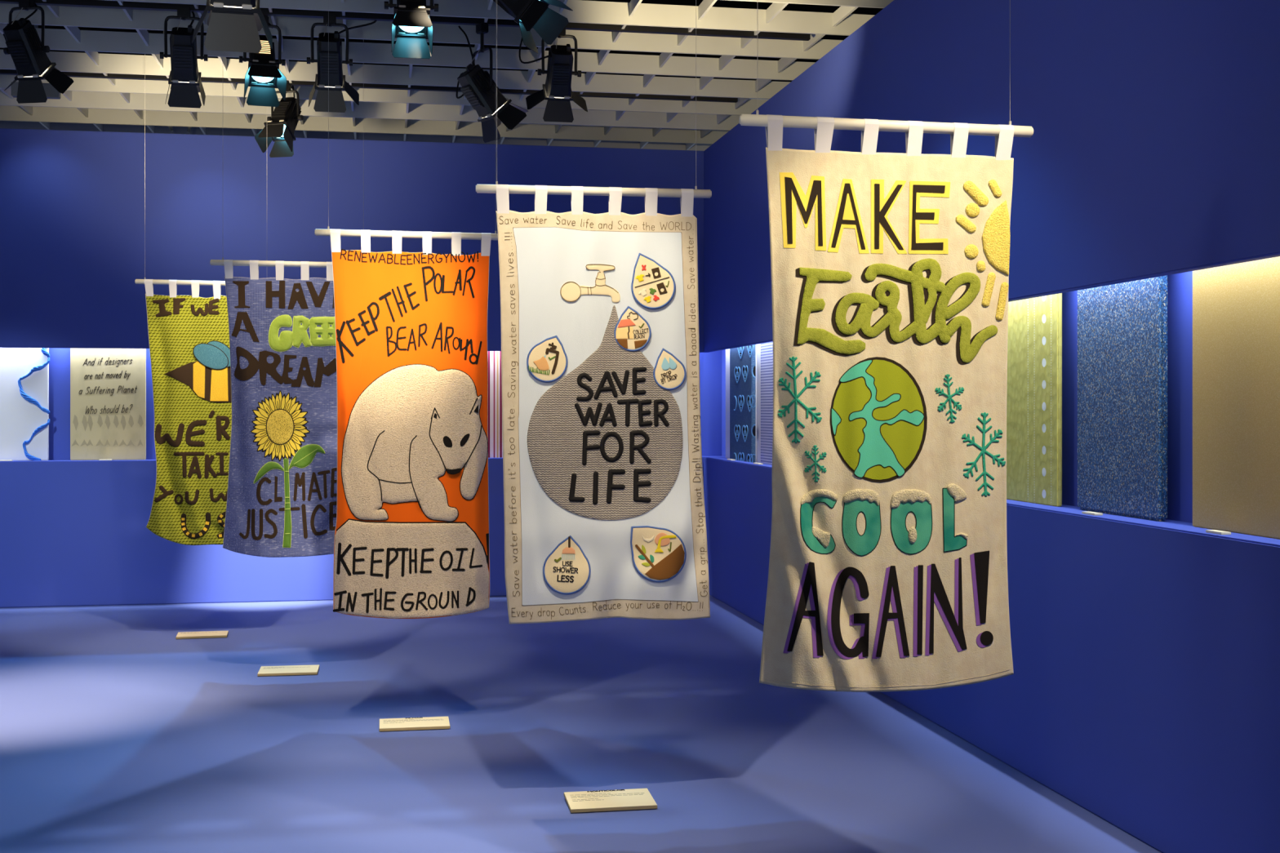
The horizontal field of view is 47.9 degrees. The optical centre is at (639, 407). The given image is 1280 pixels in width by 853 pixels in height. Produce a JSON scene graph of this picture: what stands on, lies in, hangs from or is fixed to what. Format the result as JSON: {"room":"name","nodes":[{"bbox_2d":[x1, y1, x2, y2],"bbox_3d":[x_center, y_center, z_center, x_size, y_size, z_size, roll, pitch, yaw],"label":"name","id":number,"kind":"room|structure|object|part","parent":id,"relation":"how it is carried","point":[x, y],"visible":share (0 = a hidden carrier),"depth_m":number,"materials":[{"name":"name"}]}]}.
{"room":"exhibition gallery","nodes":[
{"label":"exhibition gallery","id":0,"kind":"room"},
{"bbox_2d":[0,128,725,608],"bbox_3d":[-4.308,-0.295,11.043,10.424,3.590,0.340,0,0,-10],"label":"wall","id":1,"kind":"structure","parent":0,"point":[85,215],"depth_m":11.00,"materials":[{"name":"blue paint"}]},
{"bbox_2d":[0,347,49,460],"bbox_3d":[-4.790,-0.194,10.903,0.630,1.211,0.074,0,0,-10],"label":"panel","id":2,"kind":"object","parent":1,"relation":"on","point":[24,420],"visible":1,"depth_m":10.92,"materials":[{"name":"white"}]},
{"bbox_2d":[70,347,146,460],"bbox_3d":[-4.073,-0.199,11.048,0.547,1.203,0.042,0,0,-10],"label":"panel","id":3,"kind":"object","parent":1,"relation":"on","point":[108,386],"visible":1,"depth_m":11.03,"materials":[{"name":"beige"}]},
{"bbox_2d":[71,414,142,446],"bbox_3d":[-4.072,0.176,11.029,0.524,0.244,0.001,0,0,-10],"label":"print","id":4,"kind":"object","parent":3,"relation":"attached to","point":[87,430],"depth_m":11.03,"materials":[{"name":"beige paper"}]},
{"bbox_2d":[487,351,502,457],"bbox_3d":[-1.152,-0.199,11.574,0.283,1.203,0.040,0,0,-10],"label":"panel","id":5,"kind":"object","parent":1,"relation":"on","point":[495,434],"visible":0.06,"depth_m":11.55,"materials":[{"name":"fabric"}]},
{"bbox_2d":[48,347,721,460],"bbox_3d":[-4.325,-0.229,11.141,10.424,1.263,0.140,0,0,-10],"label":"wall","id":6,"kind":"structure","parent":0,"point":[710,363],"depth_m":11.16,"materials":[{"name":"blue paint"}]},
{"bbox_2d":[0,0,893,151],"bbox_3d":[-1.982,-2.850,5.596,13.092,1.300,18.004,0,0,-10],"label":"ceiling","id":7,"kind":"structure","parent":0,"point":[636,59],"depth_m":9.68,"materials":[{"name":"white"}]},
{"bbox_2d":[3,0,73,103],"bbox_3d":[-3.359,-1.969,7.954,0.345,0.584,0.407,0,0,10],"label":"spotlight","id":8,"kind":"object","parent":7,"relation":"hanging from","point":[33,65],"visible":1,"depth_m":7.88,"materials":[{"name":"black metal"}]},
{"bbox_3d":[-3.453,-1.956,7.907,0.058,0.038,0.036,0,0,10],"label":"knob","id":9,"kind":"part","parent":8,"relation":"part of","materials":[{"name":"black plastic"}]},
{"bbox_3d":[-3.465,-1.824,8.024,0.112,0.136,0.145,0,0,10],"label":"barn door","id":10,"kind":"part","parent":8,"relation":"part of","materials":[{"name":"black metal"}]},
{"bbox_3d":[-3.349,-1.741,7.928,0.184,0.127,0.028,0,0,10],"label":"barn door","id":11,"kind":"part","parent":8,"relation":"part of","materials":[{"name":"black metal"}]},
{"bbox_3d":[-3.342,-1.859,7.970,0.168,0.119,0.138,0,0,10],"label":"colour frame","id":12,"kind":"part","parent":8,"relation":"part of","materials":[{"name":"black metal"}]},
{"bbox_3d":[-3.258,-1.956,7.873,0.058,0.038,0.036,0,0,10],"label":"knob","id":13,"kind":"part","parent":8,"relation":"part of","materials":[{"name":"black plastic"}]},
{"bbox_3d":[-3.220,-1.812,7.991,0.084,0.161,0.165,0,0,10],"label":"barn door","id":14,"kind":"part","parent":8,"relation":"part of","materials":[{"name":"black metal"}]},
{"bbox_2d":[134,277,231,545],"bbox_3d":[-2.854,-1.247,9.511,0.913,4.307,0.108,0,0,-7],"label":"banner","id":15,"kind":"object","parent":7,"relation":"hanging from","point":[189,349],"visible":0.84,"depth_m":9.50,"materials":[{"name":"fabric"}]},
{"bbox_3d":[-2.856,-0.821,9.525,0.913,0.041,0.033,0,0,-10],"label":"rod","id":16,"kind":"part","parent":15,"relation":"part of","materials":[{"name":"beige"}]},
{"bbox_2d":[160,6,208,107],"bbox_3d":[-2.568,-2.014,8.145,0.258,0.638,0.382,0,0,-10],"label":"spotlight","id":17,"kind":"object","parent":7,"relation":"hanging from","point":[184,77],"visible":0.98,"depth_m":8.07,"materials":[{"name":"black metal"}]},
{"bbox_3d":[-2.655,-1.969,8.066,0.059,0.038,0.037,0,0,-10],"label":"knob","id":18,"kind":"part","parent":17,"relation":"part of","materials":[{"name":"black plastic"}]},
{"bbox_3d":[-2.567,-1.755,8.124,0.184,0.120,0.060,0,0,-10],"label":"barn door","id":19,"kind":"part","parent":17,"relation":"part of","materials":[{"name":"black metal"}]},
{"bbox_3d":[-2.575,-1.864,8.159,0.168,0.106,0.147,0,0,-13],"label":"colour frame","id":20,"kind":"part","parent":17,"relation":"part of","materials":[{"name":"black metal"}]},
{"bbox_3d":[-2.497,-1.803,8.222,0.032,0.178,0.180,0,0,-10],"label":"barn door","id":21,"kind":"part","parent":17,"relation":"part of","materials":[{"name":"black metal"}]},
{"bbox_3d":[-2.462,-1.969,8.114,0.059,0.038,0.037,0,0,-10],"label":"knob","id":22,"kind":"part","parent":17,"relation":"part of","materials":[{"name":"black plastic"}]},
{"bbox_2d":[191,0,272,53],"bbox_3d":[-1.516,-1.778,5.361,0.307,0.926,0.417,0,0,-10],"label":"spotlight","id":23,"kind":"object","parent":7,"relation":"hanging from","point":[233,25],"visible":1,"depth_m":5.31,"materials":[{"name":"black metal"}]},
{"bbox_3d":[-1.636,-1.440,5.381,0.066,0.186,0.193,0,0,-14],"label":"barn door","id":24,"kind":"part","parent":23,"relation":"part of","materials":[{"name":"black metal"}]},
{"bbox_3d":[-1.513,-1.507,5.369,0.188,0.108,0.171,0,0,-14],"label":"colour frame","id":25,"kind":"part","parent":23,"relation":"part of","materials":[{"name":"black metal"}]},
{"bbox_3d":[-1.499,-1.386,5.312,0.206,0.142,0.031,0,0,-14],"label":"barn door","id":26,"kind":"part","parent":23,"relation":"part of","materials":[{"name":"black metal"}]},
{"bbox_3d":[-1.547,-1.500,5.501,0.206,0.089,0.118,0,0,-14],"label":"barn door","id":27,"kind":"part","parent":23,"relation":"part of","materials":[{"name":"black metal"}]},
{"bbox_3d":[-1.416,-1.438,5.438,0.057,0.190,0.194,0,0,-14],"label":"barn door","id":28,"kind":"part","parent":23,"relation":"part of","materials":[{"name":"black metal"}]},
{"bbox_2d":[239,15,287,106],"bbox_3d":[-2.145,-1.999,8.204,0.256,0.578,0.380,0,0,-18],"label":"spotlight","id":29,"kind":"object","parent":7,"relation":"hanging from","point":[263,75],"visible":0.76,"depth_m":8.19,"materials":[{"name":"black metal"}]},
{"bbox_3d":[-2.255,-1.983,8.219,0.058,0.038,0.036,0,0,-18],"label":"knob","id":30,"kind":"part","parent":29,"relation":"part of","materials":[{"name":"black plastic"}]},
{"bbox_3d":[-2.207,-1.829,8.098,0.034,0.180,0.180,0,0,-18],"label":"barn door","id":31,"kind":"part","parent":29,"relation":"part of","materials":[{"name":"black metal"}]},
{"bbox_3d":[-2.145,-1.770,8.203,0.184,0.121,0.049,0,0,-18],"label":"barn door","id":32,"kind":"part","parent":29,"relation":"part of","materials":[{"name":"black metal"}]},
{"bbox_3d":[-2.135,-1.886,8.172,0.168,0.119,0.138,0,0,-18],"label":"colour frame","id":33,"kind":"part","parent":29,"relation":"part of","materials":[{"name":"black metal"}]},
{"bbox_3d":[-2.101,-1.885,8.068,0.184,0.092,0.094,0,0,-18],"label":"barn door","id":34,"kind":"part","parent":29,"relation":"part of","materials":[{"name":"black metal"}]},
{"bbox_3d":[-2.067,-1.983,8.281,0.058,0.038,0.036,0,0,-18],"label":"knob","id":35,"kind":"part","parent":29,"relation":"part of","materials":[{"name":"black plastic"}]},
{"bbox_3d":[-2.028,-1.830,8.158,0.046,0.177,0.178,0,0,-18],"label":"barn door","id":36,"kind":"part","parent":29,"relation":"part of","materials":[{"name":"black metal"}]},
{"bbox_2d":[209,257,337,557],"bbox_3d":[-1.988,-1.273,8.263,0.915,4.254,0.126,0,0,-5],"label":"banner","id":37,"kind":"object","parent":7,"relation":"hanging from","point":[282,495],"visible":0.91,"depth_m":8.25,"materials":[{"name":"blue fabric"}]},
{"bbox_3d":[-1.988,-0.822,8.269,0.916,0.036,0.033,0,0,-10],"label":"rod","id":38,"kind":"part","parent":37,"relation":"part of","materials":[{"name":"beige"}]},
{"bbox_3d":[-2.011,0.545,8.223,0.046,0.504,0.034,0,0,-10],"label":"stem","id":39,"kind":"part","parent":37,"relation":"part of","materials":[{"name":"green fabric"}]},
{"bbox_2d":[254,83,303,157],"bbox_3d":[-2.465,-2.015,9.940,0.256,0.583,0.354,0,0,14],"label":"spotlight","id":40,"kind":"object","parent":7,"relation":"hanging from","point":[280,127],"visible":0.84,"depth_m":9.92,"materials":[{"name":"black metal"}]},
{"bbox_3d":[-2.579,-1.839,9.888,0.046,0.175,0.177,0,0,14],"label":"barn door","id":41,"kind":"part","parent":40,"relation":"part of","materials":[{"name":"black metal"}]},
{"bbox_3d":[-2.498,-1.885,9.806,0.184,0.106,0.077,0,0,14],"label":"barn door","id":42,"kind":"part","parent":40,"relation":"part of","materials":[{"name":"black metal"}]},
{"bbox_3d":[-2.473,-1.897,9.908,0.168,0.110,0.144,0,0,14],"label":"colour frame","id":43,"kind":"part","parent":40,"relation":"part of","materials":[{"name":"black metal"}]},
{"bbox_3d":[-2.464,-1.785,9.945,0.184,0.123,0.044,0,0,14],"label":"barn door","id":44,"kind":"part","parent":40,"relation":"part of","materials":[{"name":"black metal"}]},
{"bbox_3d":[-2.400,-1.837,9.842,0.026,0.179,0.180,0,0,14],"label":"barn door","id":45,"kind":"part","parent":40,"relation":"part of","materials":[{"name":"black metal"}]},
{"bbox_3d":[-2.359,-2.000,9.956,0.058,0.038,0.036,0,0,14],"label":"knob","id":46,"kind":"part","parent":40,"relation":"part of","materials":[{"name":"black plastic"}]},
{"bbox_2d":[306,13,377,112],"bbox_3d":[-1.776,-2.030,8.316,0.388,0.670,0.376,0,0,40],"label":"spotlight","id":47,"kind":"object","parent":7,"relation":"hanging from","point":[330,80],"visible":0.96,"depth_m":8.22,"materials":[{"name":"black metal"}]},
{"bbox_3d":[-1.868,-1.975,8.213,0.058,0.038,0.036,0,0,-10],"label":"knob","id":48,"kind":"part","parent":47,"relation":"part of","materials":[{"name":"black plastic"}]},
{"bbox_3d":[-1.890,-1.819,8.334,0.050,0.175,0.177,0,0,-10],"label":"barn door","id":49,"kind":"part","parent":47,"relation":"part of","materials":[{"name":"black metal"}]},
{"bbox_3d":[-1.776,-1.759,8.263,0.184,0.127,0.028,0,0,-10],"label":"barn door","id":50,"kind":"part","parent":47,"relation":"part of","materials":[{"name":"black metal"}]},
{"bbox_3d":[-1.784,-1.875,8.307,0.168,0.114,0.141,0,0,-10],"label":"colour frame","id":51,"kind":"part","parent":47,"relation":"part of","materials":[{"name":"black metal"}]},
{"bbox_3d":[-1.673,-1.975,8.248,0.058,0.038,0.036,0,0,-10],"label":"knob","id":52,"kind":"part","parent":47,"relation":"part of","materials":[{"name":"black ceramic"}]},
{"bbox_3d":[-1.675,-1.828,8.366,0.088,0.158,0.163,0,0,-10],"label":"barn door","id":53,"kind":"part","parent":47,"relation":"part of","materials":[{"name":"black metal"}]},
{"bbox_2d":[315,226,497,618],"bbox_3d":[-1.085,-1.200,6.851,0.899,4.399,0.116,0,0,-10],"label":"banner","id":54,"kind":"object","parent":7,"relation":"hanging from","point":[411,540],"visible":1,"depth_m":6.83,"materials":[{"name":"orange fabric"}]},
{"bbox_3d":[-1.086,-0.821,6.856,0.898,0.037,0.033,0,0,-10],"label":"rod","id":55,"kind":"part","parent":54,"relation":"part of","materials":[{"name":"beige metal"}]},
{"bbox_2d":[384,0,438,58],"bbox_3d":[-1.085,-1.946,6.855,0.256,0.588,0.369,0,0,-10],"label":"spotlight","id":56,"kind":"object","parent":7,"relation":"hanging from","point":[411,21],"visible":1,"depth_m":6.82,"materials":[{"name":"black metal"}]},
{"bbox_3d":[-1.191,-1.919,6.883,0.058,0.038,0.036,0,0,-10],"label":"knob","id":57,"kind":"part","parent":56,"relation":"part of","materials":[{"name":"black ceramic"}]},
{"bbox_3d":[-1.155,-1.760,6.761,0.021,0.181,0.181,0,0,-10],"label":"barn door","id":58,"kind":"part","parent":56,"relation":"part of","materials":[{"name":"black metal"}]},
{"bbox_3d":[-1.084,-1.709,6.849,0.184,0.114,0.064,0,0,-10],"label":"barn door","id":59,"kind":"part","parent":56,"relation":"part of","materials":[{"name":"black metal"}]},
{"bbox_3d":[-1.080,-1.819,6.823,0.168,0.114,0.141,0,0,-10],"label":"colour frame","id":60,"kind":"part","parent":56,"relation":"part of","materials":[{"name":"black metal"}]},
{"bbox_3d":[-1.061,-1.813,6.717,0.184,0.098,0.088,0,0,-10],"label":"barn door","id":61,"kind":"part","parent":56,"relation":"part of","materials":[{"name":"black metal"}]},
{"bbox_3d":[-0.988,-1.760,6.791,0.021,0.181,0.181,0,0,-10],"label":"barn door","id":62,"kind":"part","parent":56,"relation":"part of","materials":[{"name":"black metal"}]},
{"bbox_3d":[-0.996,-1.919,6.918,0.058,0.038,0.036,0,0,-10],"label":"knob","id":63,"kind":"part","parent":56,"relation":"part of","materials":[{"name":"black ceramic"}]},
{"bbox_2d":[456,22,528,142],"bbox_3d":[-0.868,-1.924,8.486,0.423,0.719,0.355,0,0,-10],"label":"spotlight","id":64,"kind":"object","parent":7,"relation":"hanging from","point":[478,86],"visible":1,"depth_m":8.39,"materials":[{"name":"black metal"}]},
{"bbox_3d":[-0.882,-1.627,8.451,0.040,0.124,0.184,0,0,-38],"label":"barn door","id":65,"kind":"part","parent":64,"relation":"part of","materials":[{"name":"black metal"}]},
{"bbox_3d":[-0.860,-1.840,8.342,0.036,0.038,0.058,0,0,-38],"label":"knob","id":66,"kind":"part","parent":64,"relation":"part of","materials":[{"name":"black plastic"}]},
{"bbox_3d":[-0.855,-1.745,8.473,0.134,0.123,0.168,0,0,-38],"label":"colour frame","id":67,"kind":"part","parent":64,"relation":"part of","materials":[{"name":"black metal"}]},
{"bbox_3d":[-0.884,-1.695,8.585,0.172,0.171,0.066,0,0,-38],"label":"barn door","id":68,"kind":"part","parent":64,"relation":"part of","materials":[{"name":"black metal"}]},
{"bbox_3d":[-0.751,-1.696,8.413,0.169,0.168,0.074,0,0,-38],"label":"barn door","id":69,"kind":"part","parent":64,"relation":"part of","materials":[{"name":"black metal"}]},
{"bbox_3d":[-0.758,-1.771,8.549,0.123,0.044,0.184,0,0,-38],"label":"barn door","id":70,"kind":"part","parent":64,"relation":"part of","materials":[{"name":"black metal"}]},
{"bbox_2d":[493,0,573,53],"bbox_3d":[-0.550,-2.018,6.985,0.424,0.576,0.288,0,0,18],"label":"spotlight","id":71,"kind":"object","parent":7,"relation":"hanging from","point":[548,23],"visible":1,"depth_m":6.95,"materials":[{"name":"black metal"}]},
{"bbox_3d":[-0.545,-1.792,6.979,0.044,0.123,0.184,0,0,18],"label":"barn door","id":72,"kind":"part","parent":71,"relation":"part of","materials":[{"name":"black metal"}]},
{"bbox_3d":[-0.520,-1.915,6.971,0.123,0.134,0.168,0,0,18],"label":"colour frame","id":73,"kind":"part","parent":71,"relation":"part of","materials":[{"name":"black metal"}]},
{"bbox_3d":[-0.508,-1.868,6.851,0.062,0.172,0.177,0,0,-38],"label":"barn door","id":74,"kind":"part","parent":71,"relation":"part of","materials":[{"name":"black metal"}]},
{"bbox_3d":[-0.440,-1.870,7.064,0.181,0.169,0.070,0,0,-10],"label":"barn door","id":75,"kind":"part","parent":71,"relation":"part of","materials":[{"name":"black metal"}]},
{"bbox_3d":[-0.408,-1.947,6.935,0.123,0.044,0.184,0,0,18],"label":"barn door","id":76,"kind":"part","parent":71,"relation":"part of","materials":[{"name":"black metal"}]},
{"bbox_2d":[519,26,587,122],"bbox_3d":[-0.513,-2.031,8.563,0.370,0.682,0.417,0,0,20],"label":"spotlight","id":77,"kind":"object","parent":7,"relation":"hanging from","point":[557,89],"visible":0.86,"depth_m":8.48,"materials":[{"name":"black metal"}]},
{"bbox_3d":[-0.619,-1.832,8.571,0.106,0.143,0.151,0,0,-10],"label":"barn door","id":78,"kind":"part","parent":77,"relation":"part of","materials":[{"name":"black metal"}]},
{"bbox_3d":[-0.571,-1.968,8.463,0.058,0.038,0.036,0,0,-10],"label":"knob","id":79,"kind":"part","parent":77,"relation":"part of","materials":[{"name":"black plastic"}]},
{"bbox_3d":[-0.488,-1.871,8.560,0.168,0.119,0.138,0,0,-10],"label":"colour frame","id":80,"kind":"part","parent":77,"relation":"part of","materials":[{"name":"black metal"}]},
{"bbox_3d":[-0.481,-1.753,8.520,0.184,0.126,0.032,0,0,-10],"label":"barn door","id":81,"kind":"part","parent":77,"relation":"part of","materials":[{"name":"black metal"}]},
{"bbox_3d":[-0.376,-1.968,8.498,0.058,0.038,0.036,0,0,-10],"label":"knob","id":82,"kind":"part","parent":77,"relation":"part of","materials":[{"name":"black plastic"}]},
{"bbox_3d":[-0.369,-1.832,8.616,0.106,0.143,0.151,0,0,-10],"label":"barn door","id":83,"kind":"part","parent":77,"relation":"part of","materials":[{"name":"black metal"}]},
{"bbox_2d":[475,0,711,624],"bbox_3d":[-0.168,-1.292,5.468,0.903,4.216,0.063,0,0,-10],"label":"banner","id":84,"kind":"object","parent":7,"relation":"hanging from","point":[604,510],"visible":1,"depth_m":5.47,"materials":[{"name":"beige fabric"}]},
{"bbox_3d":[-0.170,-0.822,5.481,0.903,0.036,0.033,0,0,-10],"label":"rod","id":85,"kind":"part","parent":84,"relation":"part of","materials":[{"name":"beige"}]},
{"bbox_3d":[-0.124,0.033,5.474,0.714,1.431,0.052,0,0,-11],"label":"panel","id":86,"kind":"part","parent":84,"relation":"part of","materials":[{"name":"white fabric"}]},
{"bbox_2d":[738,0,1033,692],"bbox_3d":[0.724,-1.290,4.181,0.879,4.221,0.138,0,0,-5],"label":"banner","id":87,"kind":"object","parent":7,"relation":"hanging from","point":[887,571],"visible":1,"depth_m":4.18,"materials":[{"name":"beige fabric"}]},
{"bbox_3d":[0.691,0.035,4.174,0.278,0.348,0.024,0,0,-10],"label":"globe","id":88,"kind":"part","parent":87,"relation":"part of","materials":[{"name":"green fabric"}]},
{"bbox_3d":[0.723,-0.819,4.194,0.889,0.038,0.033,0,0,-10],"label":"rod","id":89,"kind":"part","parent":87,"relation":"part of","materials":[{"name":"beige"}]},
{"bbox_2d":[0,595,1161,852],"bbox_3d":[-2.925,1.560,4.077,10.684,0.120,15.060,0,0,-10],"label":"floor","id":90,"kind":"structure","parent":0,"point":[119,734],"depth_m":6.30,"materials":[{"name":"blue carpet"}]},
{"bbox_2d":[175,631,228,639],"bbox_3d":[-2.861,1.487,9.431,0.319,0.020,0.156,0,0,-12],"label":"board","id":91,"kind":"object","parent":90,"relation":"on","point":[207,634],"visible":1,"depth_m":9.40,"materials":[{"name":"brown"}]},
{"bbox_2d":[257,664,319,675],"bbox_3d":[-1.984,1.486,8.149,0.326,0.022,0.190,0,0,-9],"label":"board","id":92,"kind":"object","parent":90,"relation":"on","point":[289,669],"visible":1,"depth_m":8.12,"materials":[{"name":"brown"}]},
{"bbox_2d":[379,716,449,731],"bbox_3d":[-1.060,1.486,6.775,0.324,0.022,0.175,0,0,-10],"label":"board","id":93,"kind":"object","parent":90,"relation":"on","point":[433,722],"visible":1,"depth_m":6.75,"materials":[{"name":"brown paper"}]},
{"bbox_2d":[383,719,435,723],"bbox_3d":[-1.068,1.479,6.802,0.282,0.003,0.051,0,0,-10],"label":"print","id":94,"kind":"object","parent":93,"relation":"on","point":[385,721],"depth_m":6.80,"materials":[{"name":"brown"}]},
{"bbox_2d":[564,788,657,813],"bbox_3d":[-0.114,1.485,5.452,0.325,0.023,0.208,0,0,-10],"label":"board","id":95,"kind":"object","parent":90,"relation":"on","point":[637,798],"visible":1,"depth_m":5.43,"materials":[{"name":"brown paper"}]},
{"bbox_2d":[569,792,644,801],"bbox_3d":[-0.120,1.478,5.477,0.286,0.004,0.075,0,0,-10],"label":"print","id":96,"kind":"object","parent":95,"relation":"on","point":[578,797],"depth_m":5.47,"materials":[{"name":"brown"}]},
{"bbox_2d":[721,271,1192,523],"bbox_3d":[2.044,-0.229,4.766,0.140,1.263,14.660,0,0,-10],"label":"wall","id":97,"kind":"structure","parent":0,"point":[1180,286],"depth_m":5.15,"materials":[{"name":"blue paint"}]},
{"bbox_2d":[703,0,1279,852],"bbox_3d":[1.963,-0.295,4.650,0.340,3.590,14.460,0,0,-10],"label":"wall","id":98,"kind":"structure","parent":0,"point":[1153,150],"depth_m":5.27,"materials":[{"name":"blue paint"}]},
{"bbox_2d":[725,344,757,462],"bbox_3d":[0.772,-0.192,10.966,0.062,1.217,1.050,0,0,-10],"label":"panel","id":99,"kind":"object","parent":98,"relation":"on","point":[741,362],"visible":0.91,"depth_m":10.82,"materials":[{"name":"blue"}]},
{"bbox_2d":[733,345,755,462],"bbox_3d":[0.779,-0.040,10.760,0.002,0.912,0.642,0,0,-10],"label":"print","id":100,"kind":"object","parent":99,"relation":"attached to","point":[744,357],"depth_m":10.75,"materials":[{"name":"blue"}]},
{"bbox_2d":[757,341,773,465],"bbox_3d":[0.994,-0.199,9.804,0.036,1.203,1.456,0,0,-10],"label":"panel","id":101,"kind":"object","parent":98,"relation":"on","point":[765,350],"visible":0.23,"depth_m":10.27,"materials":[{"name":"white"}]},
{"bbox_3d":[0.997,-0.199,9.804,0.030,1.203,1.456,0,0,-10],"label":"panel","id":102,"kind":"part","parent":101,"relation":"part of","materials":[{"name":"white"}]},
{"bbox_2d":[1006,293,1062,506],"bbox_3d":[1.618,-0.199,6.322,0.022,1.203,0.961,0,0,-10],"label":"panel","id":103,"kind":"object","parent":98,"relation":"on","point":[1034,336],"visible":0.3,"depth_m":6.06,"materials":[{"name":"yellow fabric"}]},
{"bbox_2d":[1081,511,1102,515],"bbox_3d":[1.702,0.399,5.426,0.034,0.008,0.100,0,0,-10],"label":"card","id":104,"kind":"object","parent":98,"relation":"on","point":[1094,513],"visible":1,"depth_m":5.39,"materials":[{"name":"white paper"}]},
{"bbox_2d":[1077,275,1167,521],"bbox_3d":[1.793,-0.199,5.386,0.035,1.203,0.626,0,0,-10],"label":"panel","id":105,"kind":"object","parent":98,"relation":"on","point":[1122,327],"visible":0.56,"depth_m":5.32,"materials":[{"name":"blue fabric"}]},
{"bbox_2d":[1205,529,1231,534],"bbox_3d":[1.848,0.399,4.610,0.034,0.008,0.090,0,0,-10],"label":"card","id":106,"kind":"object","parent":98,"relation":"on","point":[1213,531],"visible":1,"depth_m":4.59,"materials":[{"name":"white paper"}]},
{"bbox_2d":[1192,256,1279,539],"bbox_3d":[1.965,-0.199,4.439,0.040,1.203,0.899,0,0,-10],"label":"panel","id":107,"kind":"object","parent":98,"relation":"on","point":[1236,307],"visible":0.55,"depth_m":4.62,"materials":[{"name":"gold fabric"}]}
]}

